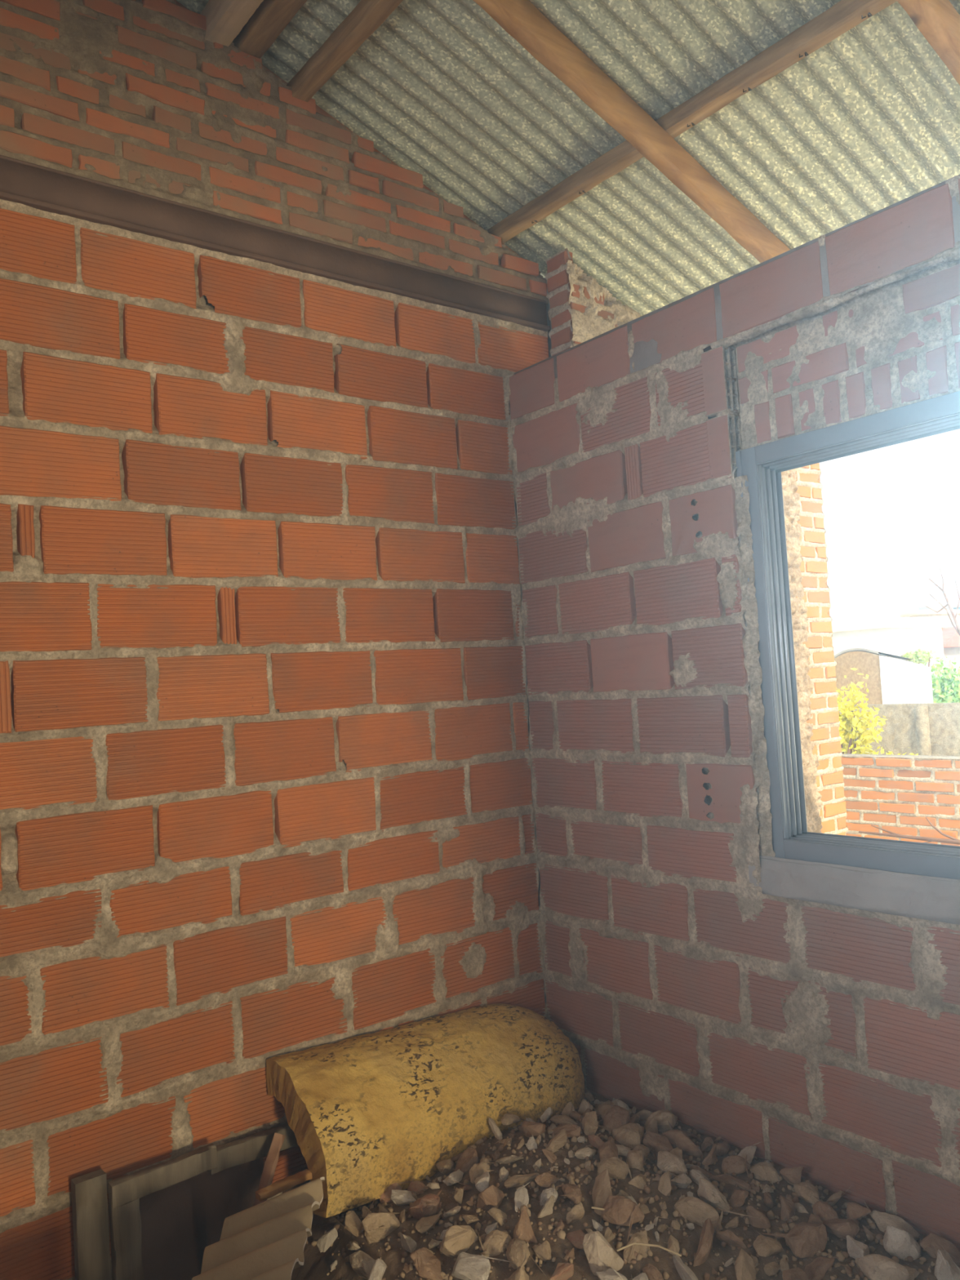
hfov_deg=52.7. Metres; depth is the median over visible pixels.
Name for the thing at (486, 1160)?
stone
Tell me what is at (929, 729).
wall
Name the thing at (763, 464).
window
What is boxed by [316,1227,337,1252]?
stone
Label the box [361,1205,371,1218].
stone
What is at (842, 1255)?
gravel
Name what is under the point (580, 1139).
stone
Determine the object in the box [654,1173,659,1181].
stone
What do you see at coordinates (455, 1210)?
stone
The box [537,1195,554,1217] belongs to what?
stone
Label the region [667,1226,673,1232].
stone
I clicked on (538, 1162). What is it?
stone
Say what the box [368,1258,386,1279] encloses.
stone
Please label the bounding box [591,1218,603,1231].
stone
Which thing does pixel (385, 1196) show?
stone
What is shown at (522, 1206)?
stone
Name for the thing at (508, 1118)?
stone
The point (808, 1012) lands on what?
wall
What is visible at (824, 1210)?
stone
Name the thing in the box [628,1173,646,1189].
stone
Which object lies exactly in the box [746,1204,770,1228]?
stone
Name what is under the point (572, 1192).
stone
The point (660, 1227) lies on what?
stone
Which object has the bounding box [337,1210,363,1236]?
stone
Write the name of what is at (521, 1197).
stone
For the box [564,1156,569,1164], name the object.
stone
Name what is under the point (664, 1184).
stone
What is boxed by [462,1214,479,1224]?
stone
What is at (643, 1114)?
stone
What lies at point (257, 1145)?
wooden board
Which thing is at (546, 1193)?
stone
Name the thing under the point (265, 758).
wall
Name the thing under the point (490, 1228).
stone
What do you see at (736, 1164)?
stone
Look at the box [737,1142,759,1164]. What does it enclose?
stone
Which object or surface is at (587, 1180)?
stone
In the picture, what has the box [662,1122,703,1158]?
stone
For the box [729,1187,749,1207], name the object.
stone
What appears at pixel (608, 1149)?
stone
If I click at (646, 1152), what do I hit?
stone
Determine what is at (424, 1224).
stone
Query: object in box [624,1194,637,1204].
stone
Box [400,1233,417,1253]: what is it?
stone
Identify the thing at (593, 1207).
straw
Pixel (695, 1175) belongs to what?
stone
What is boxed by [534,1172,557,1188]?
stone
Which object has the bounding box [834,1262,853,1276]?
stone
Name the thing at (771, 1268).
stone
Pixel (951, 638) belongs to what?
house
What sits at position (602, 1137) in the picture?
stone
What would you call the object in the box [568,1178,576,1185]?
stone
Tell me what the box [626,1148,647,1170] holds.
stone
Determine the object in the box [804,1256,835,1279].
stone
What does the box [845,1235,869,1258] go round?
stone
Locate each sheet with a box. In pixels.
[176,0,699,316]
[191,1177,324,1279]
[353,0,924,289]
[764,0,959,189]
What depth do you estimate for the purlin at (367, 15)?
2.83 m
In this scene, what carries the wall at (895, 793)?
on the ground
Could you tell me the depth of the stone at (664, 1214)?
2.35 m
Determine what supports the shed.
on the ground
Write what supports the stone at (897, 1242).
on the rubble pile
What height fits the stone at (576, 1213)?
0.045 m
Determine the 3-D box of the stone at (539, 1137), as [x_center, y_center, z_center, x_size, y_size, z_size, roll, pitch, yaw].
[0.158,1.386,2.676,0.023,0.031,0.017,-3,-3,-14]
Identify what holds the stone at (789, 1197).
on the rubble pile
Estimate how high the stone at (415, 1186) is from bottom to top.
0.098 m
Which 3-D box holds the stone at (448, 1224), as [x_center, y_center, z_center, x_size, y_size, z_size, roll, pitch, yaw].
[-0.077,1.449,2.401,0.023,0.013,0.012,-5,-3,25]
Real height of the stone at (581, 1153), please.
0.046 m
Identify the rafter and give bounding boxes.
[472,0,790,262]
[896,0,959,85]
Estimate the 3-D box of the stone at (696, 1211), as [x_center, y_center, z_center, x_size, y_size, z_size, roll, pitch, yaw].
[0.567,1.402,2.335,0.205,0.093,0.055,-5,-3,25]
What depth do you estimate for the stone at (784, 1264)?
2.18 m
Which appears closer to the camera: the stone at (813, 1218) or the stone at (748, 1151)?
the stone at (813, 1218)
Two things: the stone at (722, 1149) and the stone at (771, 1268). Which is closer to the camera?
the stone at (771, 1268)
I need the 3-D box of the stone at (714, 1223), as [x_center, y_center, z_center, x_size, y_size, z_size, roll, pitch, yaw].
[0.560,1.400,2.311,0.037,0.030,0.025,-4,-3,15]
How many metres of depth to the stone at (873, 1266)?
2.12 m
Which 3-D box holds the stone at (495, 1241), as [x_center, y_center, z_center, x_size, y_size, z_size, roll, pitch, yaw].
[0.026,1.429,2.259,0.093,0.082,0.068,-4,-3,10]
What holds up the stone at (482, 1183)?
on the rubble pile
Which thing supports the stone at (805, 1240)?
on the rubble pile
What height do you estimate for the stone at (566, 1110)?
0.043 m
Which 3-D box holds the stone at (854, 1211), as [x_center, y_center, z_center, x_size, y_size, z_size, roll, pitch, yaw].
[0.928,1.412,2.382,0.055,0.048,0.057,-4,-3,7]
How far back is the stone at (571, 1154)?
2.59 m
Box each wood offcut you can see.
[253,1133,285,1206]
[255,1168,311,1201]
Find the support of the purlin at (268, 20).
on the wall at (265, 758)
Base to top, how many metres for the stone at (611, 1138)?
0.035 m
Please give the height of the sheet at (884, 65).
1.251 m
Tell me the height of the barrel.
0.388 m
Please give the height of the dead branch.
0.709 m
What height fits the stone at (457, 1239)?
0.082 m
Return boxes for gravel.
[306,1097,959,1279]
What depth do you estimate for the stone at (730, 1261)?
2.20 m
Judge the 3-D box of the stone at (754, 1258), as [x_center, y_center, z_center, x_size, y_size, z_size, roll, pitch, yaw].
[0.627,1.426,2.196,0.028,0.045,0.076,-2,-3,-32]
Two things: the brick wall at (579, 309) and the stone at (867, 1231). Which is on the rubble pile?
the stone at (867, 1231)
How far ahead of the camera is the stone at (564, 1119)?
2.83 m
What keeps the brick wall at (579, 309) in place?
on the ground
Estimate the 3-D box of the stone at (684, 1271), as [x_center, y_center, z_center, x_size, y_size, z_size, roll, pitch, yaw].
[0.460,1.418,2.151,0.031,0.068,0.158,-3,-3,-13]
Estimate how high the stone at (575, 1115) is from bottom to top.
0.049 m
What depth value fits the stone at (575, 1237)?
2.25 m
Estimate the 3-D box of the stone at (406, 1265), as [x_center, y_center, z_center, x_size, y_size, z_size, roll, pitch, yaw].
[-0.171,1.475,2.277,0.016,0.010,0.028,-3,-3,-3]
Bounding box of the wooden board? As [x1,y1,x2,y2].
[207,1123,297,1174]
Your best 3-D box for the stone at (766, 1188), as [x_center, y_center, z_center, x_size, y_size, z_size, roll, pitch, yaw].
[0.742,1.415,2.497,0.037,0.032,0.020,-1,-3,-42]
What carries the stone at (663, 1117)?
on the rubble pile
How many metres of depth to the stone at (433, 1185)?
2.57 m
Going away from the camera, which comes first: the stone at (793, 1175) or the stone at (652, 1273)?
the stone at (652, 1273)
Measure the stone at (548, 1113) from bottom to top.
0.037 m
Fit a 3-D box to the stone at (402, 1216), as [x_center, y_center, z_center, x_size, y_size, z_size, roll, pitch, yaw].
[-0.198,1.471,2.469,0.017,0.031,0.031,-3,-3,-11]
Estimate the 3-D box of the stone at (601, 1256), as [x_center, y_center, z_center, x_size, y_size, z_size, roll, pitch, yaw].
[0.280,1.394,2.190,0.083,0.112,0.062,-2,-3,-22]
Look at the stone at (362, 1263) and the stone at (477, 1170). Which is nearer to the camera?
the stone at (362, 1263)
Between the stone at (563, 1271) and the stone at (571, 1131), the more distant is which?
the stone at (571, 1131)
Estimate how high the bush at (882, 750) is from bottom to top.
0.858 m
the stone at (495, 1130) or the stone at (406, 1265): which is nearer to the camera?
the stone at (406, 1265)
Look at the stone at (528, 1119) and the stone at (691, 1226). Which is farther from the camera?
the stone at (528, 1119)
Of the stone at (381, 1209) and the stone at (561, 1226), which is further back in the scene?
the stone at (381, 1209)
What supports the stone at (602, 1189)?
on the rubble pile
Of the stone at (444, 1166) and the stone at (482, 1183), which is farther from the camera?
the stone at (444, 1166)
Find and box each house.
[831,617,946,704]
[942,626,959,674]
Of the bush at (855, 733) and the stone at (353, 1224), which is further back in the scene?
the bush at (855, 733)
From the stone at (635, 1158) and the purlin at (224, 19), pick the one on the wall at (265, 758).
the purlin at (224, 19)
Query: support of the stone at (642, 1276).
on the rubble pile
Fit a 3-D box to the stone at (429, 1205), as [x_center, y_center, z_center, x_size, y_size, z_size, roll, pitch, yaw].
[-0.140,1.471,2.504,0.089,0.092,0.164,-3,-3,-8]
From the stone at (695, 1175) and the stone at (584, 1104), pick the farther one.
the stone at (584, 1104)
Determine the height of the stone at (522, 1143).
0.019 m
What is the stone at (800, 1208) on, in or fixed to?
on the rubble pile
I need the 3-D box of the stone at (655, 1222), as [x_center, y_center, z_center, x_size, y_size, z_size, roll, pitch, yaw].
[0.421,1.393,2.322,0.010,0.014,0.031,-5,-3,27]
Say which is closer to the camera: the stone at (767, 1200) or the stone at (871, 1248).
the stone at (871, 1248)
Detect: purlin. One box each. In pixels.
[200,0,263,46]
[231,0,307,58]
[286,0,403,102]
[488,0,897,244]
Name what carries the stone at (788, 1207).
on the rubble pile
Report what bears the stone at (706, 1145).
on the rubble pile
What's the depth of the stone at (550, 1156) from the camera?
2.58 m
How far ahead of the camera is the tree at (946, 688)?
17.26 m
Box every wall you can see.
[0,0,848,1279]
[506,174,959,1251]
[544,248,640,357]
[839,702,959,755]
[841,753,959,846]
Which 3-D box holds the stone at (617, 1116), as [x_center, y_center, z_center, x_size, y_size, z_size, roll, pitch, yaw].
[0.377,1.404,2.815,0.102,0.066,0.121,-5,-3,37]
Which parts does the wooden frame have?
rail, panel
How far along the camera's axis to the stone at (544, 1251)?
2.22 m
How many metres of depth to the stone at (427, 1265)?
2.23 m
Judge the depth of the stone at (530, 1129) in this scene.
2.70 m
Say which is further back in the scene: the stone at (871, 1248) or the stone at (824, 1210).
the stone at (824, 1210)
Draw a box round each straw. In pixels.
[591,1206,604,1210]
[617,1242,681,1256]
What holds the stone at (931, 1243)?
on the rubble pile
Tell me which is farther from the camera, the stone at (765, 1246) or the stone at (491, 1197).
the stone at (491, 1197)
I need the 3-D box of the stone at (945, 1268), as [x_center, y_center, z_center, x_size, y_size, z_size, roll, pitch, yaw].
[1.042,1.405,2.155,0.063,0.107,0.087,-4,-3,6]
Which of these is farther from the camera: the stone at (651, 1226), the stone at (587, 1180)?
the stone at (587, 1180)
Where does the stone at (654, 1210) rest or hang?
on the rubble pile
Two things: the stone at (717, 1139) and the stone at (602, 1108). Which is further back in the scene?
the stone at (602, 1108)
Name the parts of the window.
frame sill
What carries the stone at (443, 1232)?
on the rubble pile
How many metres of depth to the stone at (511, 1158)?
2.56 m
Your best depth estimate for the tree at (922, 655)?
21.64 m
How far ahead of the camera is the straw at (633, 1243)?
2.18 m
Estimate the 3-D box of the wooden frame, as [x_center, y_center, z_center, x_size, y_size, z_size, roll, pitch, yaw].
[-0.772,1.549,2.496,0.506,0.462,0.088,-1,-3,-38]
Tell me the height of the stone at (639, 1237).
0.066 m
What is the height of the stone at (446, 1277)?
0.016 m
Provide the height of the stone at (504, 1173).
0.048 m
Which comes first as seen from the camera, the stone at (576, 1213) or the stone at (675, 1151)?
the stone at (576, 1213)
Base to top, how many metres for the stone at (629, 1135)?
0.115 m
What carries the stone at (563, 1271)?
on the rubble pile
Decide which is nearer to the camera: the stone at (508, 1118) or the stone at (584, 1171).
the stone at (584, 1171)
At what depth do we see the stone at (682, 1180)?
2.47 m
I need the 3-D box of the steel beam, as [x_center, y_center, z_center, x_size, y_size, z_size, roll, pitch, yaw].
[-0.764,-1.192,2.862,2.558,0.116,0.071,-1,-3,-38]
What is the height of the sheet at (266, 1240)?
0.131 m
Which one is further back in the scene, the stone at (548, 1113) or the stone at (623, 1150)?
the stone at (548, 1113)
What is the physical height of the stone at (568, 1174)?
0.017 m
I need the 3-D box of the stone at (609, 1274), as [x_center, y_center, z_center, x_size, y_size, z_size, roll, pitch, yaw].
[0.294,1.400,2.114,0.078,0.087,0.064,-2,-3,-24]
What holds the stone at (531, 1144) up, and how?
on the rubble pile
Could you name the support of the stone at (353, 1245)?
on the rubble pile
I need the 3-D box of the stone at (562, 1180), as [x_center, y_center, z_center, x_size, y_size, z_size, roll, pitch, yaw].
[0.208,1.387,2.483,0.015,0.030,0.037,-2,-3,-20]
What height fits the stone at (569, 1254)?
0.031 m
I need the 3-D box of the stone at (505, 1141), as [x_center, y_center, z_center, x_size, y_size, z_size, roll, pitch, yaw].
[0.051,1.434,2.691,0.068,0.084,0.094,-5,-3,26]
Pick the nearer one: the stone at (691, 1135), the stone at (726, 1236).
the stone at (726, 1236)
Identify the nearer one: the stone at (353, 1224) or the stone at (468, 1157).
the stone at (353, 1224)
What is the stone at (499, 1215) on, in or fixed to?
on the rubble pile
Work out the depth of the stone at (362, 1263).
2.34 m
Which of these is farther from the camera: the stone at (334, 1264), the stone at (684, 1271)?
the stone at (334, 1264)
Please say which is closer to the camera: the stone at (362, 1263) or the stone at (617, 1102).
the stone at (362, 1263)
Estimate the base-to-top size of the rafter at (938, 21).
1.244 m
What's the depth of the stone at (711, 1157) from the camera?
2.62 m
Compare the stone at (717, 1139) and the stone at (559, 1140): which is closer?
the stone at (559, 1140)
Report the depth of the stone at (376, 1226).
2.40 m
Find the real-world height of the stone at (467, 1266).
0.042 m
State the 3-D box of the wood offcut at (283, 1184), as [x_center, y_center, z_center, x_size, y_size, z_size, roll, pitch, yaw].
[-0.505,1.404,2.497,0.034,0.028,0.169,-6,-3,41]
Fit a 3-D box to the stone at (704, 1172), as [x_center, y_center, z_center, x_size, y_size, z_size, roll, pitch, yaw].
[0.591,1.433,2.562,0.075,0.076,0.023,-5,-3,29]
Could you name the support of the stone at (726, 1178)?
on the rubble pile
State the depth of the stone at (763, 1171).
2.57 m
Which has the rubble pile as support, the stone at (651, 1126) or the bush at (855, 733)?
the stone at (651, 1126)
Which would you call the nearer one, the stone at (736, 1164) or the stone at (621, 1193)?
the stone at (621, 1193)
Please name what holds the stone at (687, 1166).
on the rubble pile
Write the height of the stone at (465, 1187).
0.024 m
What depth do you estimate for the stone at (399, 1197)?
2.53 m
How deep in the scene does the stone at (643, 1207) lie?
2.36 m
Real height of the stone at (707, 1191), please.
0.084 m
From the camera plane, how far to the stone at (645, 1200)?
2.40 m
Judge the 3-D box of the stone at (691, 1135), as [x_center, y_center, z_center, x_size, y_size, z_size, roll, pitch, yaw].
[0.606,1.435,2.806,0.080,0.057,0.050,-3,-3,-11]
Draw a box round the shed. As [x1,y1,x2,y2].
[834,648,933,704]
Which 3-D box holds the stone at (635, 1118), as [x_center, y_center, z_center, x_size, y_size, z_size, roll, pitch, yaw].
[0.461,1.437,2.899,0.029,0.045,0.050,-3,-3,-9]
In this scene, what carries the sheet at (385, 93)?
on the purlin at (844, 15)
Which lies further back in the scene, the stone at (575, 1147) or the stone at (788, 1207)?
the stone at (575, 1147)
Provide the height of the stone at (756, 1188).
0.012 m
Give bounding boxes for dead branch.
[858,817,959,844]
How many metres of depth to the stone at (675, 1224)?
2.31 m
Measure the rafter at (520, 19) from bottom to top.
1.243 m
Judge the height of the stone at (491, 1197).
0.071 m
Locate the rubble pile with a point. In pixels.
(316, 1266)
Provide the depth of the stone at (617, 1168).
2.50 m
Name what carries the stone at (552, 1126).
on the rubble pile
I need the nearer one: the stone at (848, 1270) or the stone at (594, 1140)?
the stone at (848, 1270)
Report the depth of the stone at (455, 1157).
2.69 m
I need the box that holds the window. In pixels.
[735,391,959,879]
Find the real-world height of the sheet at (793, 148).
1.251 m
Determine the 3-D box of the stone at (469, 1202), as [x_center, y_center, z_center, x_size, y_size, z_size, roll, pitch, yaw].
[-0.025,1.430,2.457,0.020,0.014,0.018,-4,-3,8]
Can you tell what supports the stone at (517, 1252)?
on the rubble pile
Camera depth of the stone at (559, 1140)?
2.63 m
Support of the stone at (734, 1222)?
on the rubble pile
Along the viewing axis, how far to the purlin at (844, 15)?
2.78 m
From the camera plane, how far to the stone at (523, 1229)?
2.28 m
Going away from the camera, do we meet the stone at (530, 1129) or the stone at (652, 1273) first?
the stone at (652, 1273)
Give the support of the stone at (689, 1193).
on the rubble pile
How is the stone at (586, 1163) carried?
on the rubble pile
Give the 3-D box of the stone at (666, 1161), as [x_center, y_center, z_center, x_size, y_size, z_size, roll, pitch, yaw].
[0.504,1.386,2.540,0.082,0.053,0.120,-4,-3,15]
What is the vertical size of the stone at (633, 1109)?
0.029 m
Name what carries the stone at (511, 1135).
on the rubble pile
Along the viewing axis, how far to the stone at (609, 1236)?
2.25 m
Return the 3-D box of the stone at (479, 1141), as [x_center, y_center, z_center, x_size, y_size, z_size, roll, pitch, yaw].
[-0.007,1.434,2.734,0.028,0.032,0.069,-4,-3,13]
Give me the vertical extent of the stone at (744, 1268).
0.074 m
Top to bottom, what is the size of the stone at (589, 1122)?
0.043 m
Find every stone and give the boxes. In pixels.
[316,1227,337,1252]
[330,1260,337,1271]
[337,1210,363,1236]
[348,1240,360,1250]
[348,1249,374,1279]
[360,1182,401,1227]
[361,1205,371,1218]
[361,1212,399,1244]
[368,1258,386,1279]
[378,1205,388,1212]
[391,1189,417,1205]
[397,1177,428,1195]
[399,1208,405,1222]
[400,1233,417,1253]
[404,1262,409,1272]
[408,1190,441,1219]
[409,1247,442,1279]
[415,1213,441,1233]
[426,1182,439,1189]
[427,1238,441,1248]
[435,1159,454,1174]
[440,1224,479,1258]
[440,1228,448,1239]
[443,1168,463,1186]
[443,1205,461,1217]
[443,1273,448,1279]
[444,1222,453,1227]
[450,1151,462,1164]
[451,1146,478,1173]
[451,1180,474,1192]
[451,1252,511,1279]
[453,1186,463,1204]
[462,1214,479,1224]
[466,1200,473,1205]
[469,1150,493,1183]
[473,1171,489,1191]
[474,1139,483,1146]
[476,1185,504,1209]
[476,1229,511,1257]
[479,1157,497,1163]
[484,1222,497,1234]
[486,1117,502,1139]
[487,1207,506,1226]
[494,1137,511,1146]
[495,1155,524,1163]
[498,1166,508,1180]
[501,1111,527,1124]
[504,1173,539,1188]
[506,1237,545,1275]
[506,1266,528,1279]
[508,1133,515,1137]
[512,1204,537,1243]
[514,1182,529,1212]
[515,1138,524,1149]
[520,1204,530,1216]
[521,1120,546,1137]
[523,1115,534,1122]
[524,1135,537,1151]
[531,1158,541,1168]
[533,1240,551,1261]
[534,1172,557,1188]
[536,1134,541,1142]
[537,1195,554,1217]
[539,1187,558,1205]
[540,1106,552,1122]
[542,1148,557,1162]
[545,1129,567,1152]
[546,1123,556,1130]
[550,1115,577,1125]
[550,1262,573,1279]
[551,1124,581,1137]
[552,1221,564,1235]
[555,1183,582,1204]
[558,1177,565,1182]
[561,1102,574,1116]
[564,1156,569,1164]
[564,1247,574,1261]
[565,1173,574,1181]
[565,1202,584,1224]
[565,1229,585,1248]
[568,1105,582,1119]
[568,1150,574,1157]
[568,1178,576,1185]
[572,1145,577,1151]
[573,1145,595,1159]
[577,1098,593,1114]
[577,1135,585,1142]
[578,1168,589,1175]
[582,1108,591,1117]
[582,1111,598,1135]
[582,1230,624,1275]
[583,1177,590,1184]
[584,1161,591,1168]
[587,1134,604,1148]
[591,1168,612,1215]
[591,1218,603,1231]
[593,1099,600,1104]
[595,1101,614,1117]
[595,1268,627,1279]
[596,1156,644,1179]
[597,1103,630,1131]
[598,1140,618,1161]
[599,1134,604,1140]
[600,1195,644,1241]
[604,1226,615,1242]
[607,1136,614,1142]
[611,1097,629,1110]
[612,1122,644,1149]
[615,1144,630,1156]
[617,1189,628,1196]
[622,1230,649,1263]
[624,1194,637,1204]
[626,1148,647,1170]
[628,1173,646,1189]
[629,1114,639,1123]
[630,1102,654,1120]
[631,1106,636,1113]
[631,1272,648,1279]
[632,1142,653,1163]
[637,1202,650,1213]
[640,1262,663,1279]
[641,1131,673,1156]
[641,1223,653,1231]
[642,1196,649,1204]
[644,1108,677,1132]
[644,1118,658,1133]
[651,1207,657,1213]
[653,1216,658,1226]
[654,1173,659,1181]
[654,1231,659,1241]
[657,1151,688,1177]
[657,1170,671,1195]
[657,1224,668,1231]
[658,1209,668,1218]
[660,1201,666,1209]
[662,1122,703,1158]
[663,1230,679,1255]
[667,1219,680,1230]
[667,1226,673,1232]
[669,1146,682,1158]
[670,1171,692,1188]
[672,1254,697,1279]
[674,1196,755,1226]
[679,1129,702,1142]
[685,1164,699,1168]
[686,1222,694,1230]
[687,1191,695,1196]
[688,1168,711,1185]
[689,1164,715,1180]
[693,1217,714,1266]
[697,1173,729,1215]
[700,1137,714,1151]
[702,1143,717,1165]
[706,1173,750,1191]
[710,1140,728,1155]
[711,1220,723,1233]
[713,1136,721,1143]
[715,1220,746,1248]
[721,1155,751,1177]
[724,1216,738,1228]
[724,1257,734,1266]
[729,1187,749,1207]
[734,1248,755,1279]
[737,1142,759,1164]
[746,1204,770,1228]
[749,1161,780,1184]
[750,1254,758,1266]
[751,1186,760,1192]
[752,1231,784,1257]
[762,1183,774,1192]
[762,1222,826,1257]
[763,1191,773,1208]
[763,1259,786,1275]
[774,1231,782,1238]
[779,1166,803,1186]
[779,1258,789,1271]
[780,1195,795,1232]
[782,1222,789,1231]
[782,1267,808,1279]
[785,1194,793,1201]
[787,1182,819,1204]
[794,1202,808,1213]
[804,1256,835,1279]
[807,1213,822,1223]
[812,1195,839,1220]
[822,1217,859,1239]
[826,1188,848,1206]
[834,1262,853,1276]
[845,1202,871,1220]
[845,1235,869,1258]
[851,1201,919,1237]
[854,1253,909,1279]
[862,1225,874,1241]
[868,1245,875,1252]
[882,1225,921,1261]
[905,1266,919,1279]
[919,1233,959,1266]
[934,1244,959,1279]
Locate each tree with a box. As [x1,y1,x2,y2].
[897,645,943,666]
[922,567,959,635]
[924,656,959,702]
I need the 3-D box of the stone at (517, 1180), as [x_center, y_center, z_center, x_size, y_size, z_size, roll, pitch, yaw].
[0.119,1.401,2.499,0.123,0.052,0.041,-2,-3,-33]
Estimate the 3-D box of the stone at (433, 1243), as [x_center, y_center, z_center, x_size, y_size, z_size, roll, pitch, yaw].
[-0.106,1.454,2.336,0.038,0.025,0.021,-4,-3,6]
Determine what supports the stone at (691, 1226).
on the rubble pile
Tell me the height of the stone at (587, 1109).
0.041 m
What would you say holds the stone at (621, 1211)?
on the rubble pile
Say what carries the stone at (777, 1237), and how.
on the rubble pile
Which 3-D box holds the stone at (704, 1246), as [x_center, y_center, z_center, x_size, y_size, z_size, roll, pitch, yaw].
[0.518,1.437,2.233,0.049,0.161,0.103,-4,-3,15]
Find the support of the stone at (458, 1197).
on the rubble pile
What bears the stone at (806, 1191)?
on the rubble pile
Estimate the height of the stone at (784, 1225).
0.018 m
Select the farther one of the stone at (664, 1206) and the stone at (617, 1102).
the stone at (617, 1102)
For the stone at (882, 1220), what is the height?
0.053 m
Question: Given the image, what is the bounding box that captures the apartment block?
[899,608,959,627]
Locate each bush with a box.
[835,667,886,754]
[864,746,918,755]
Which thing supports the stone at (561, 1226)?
on the rubble pile
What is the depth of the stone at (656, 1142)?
2.67 m
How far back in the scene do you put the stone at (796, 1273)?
2.10 m
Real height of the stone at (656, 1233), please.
0.020 m
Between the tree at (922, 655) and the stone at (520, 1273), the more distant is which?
the tree at (922, 655)
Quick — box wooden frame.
[71,1143,263,1279]
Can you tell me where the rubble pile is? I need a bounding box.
[282,1091,959,1279]
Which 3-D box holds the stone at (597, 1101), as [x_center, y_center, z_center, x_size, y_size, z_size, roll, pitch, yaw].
[0.374,1.485,3.098,0.017,0.035,0.023,-1,-4,-45]
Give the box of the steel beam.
[0,155,550,331]
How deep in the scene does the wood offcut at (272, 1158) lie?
2.57 m
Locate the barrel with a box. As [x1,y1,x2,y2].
[266,1003,584,1217]
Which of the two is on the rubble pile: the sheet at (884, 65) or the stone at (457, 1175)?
the stone at (457, 1175)
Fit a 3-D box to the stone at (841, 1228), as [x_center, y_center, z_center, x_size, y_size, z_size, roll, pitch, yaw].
[0.844,1.402,2.324,0.056,0.044,0.124,-1,-4,-44]

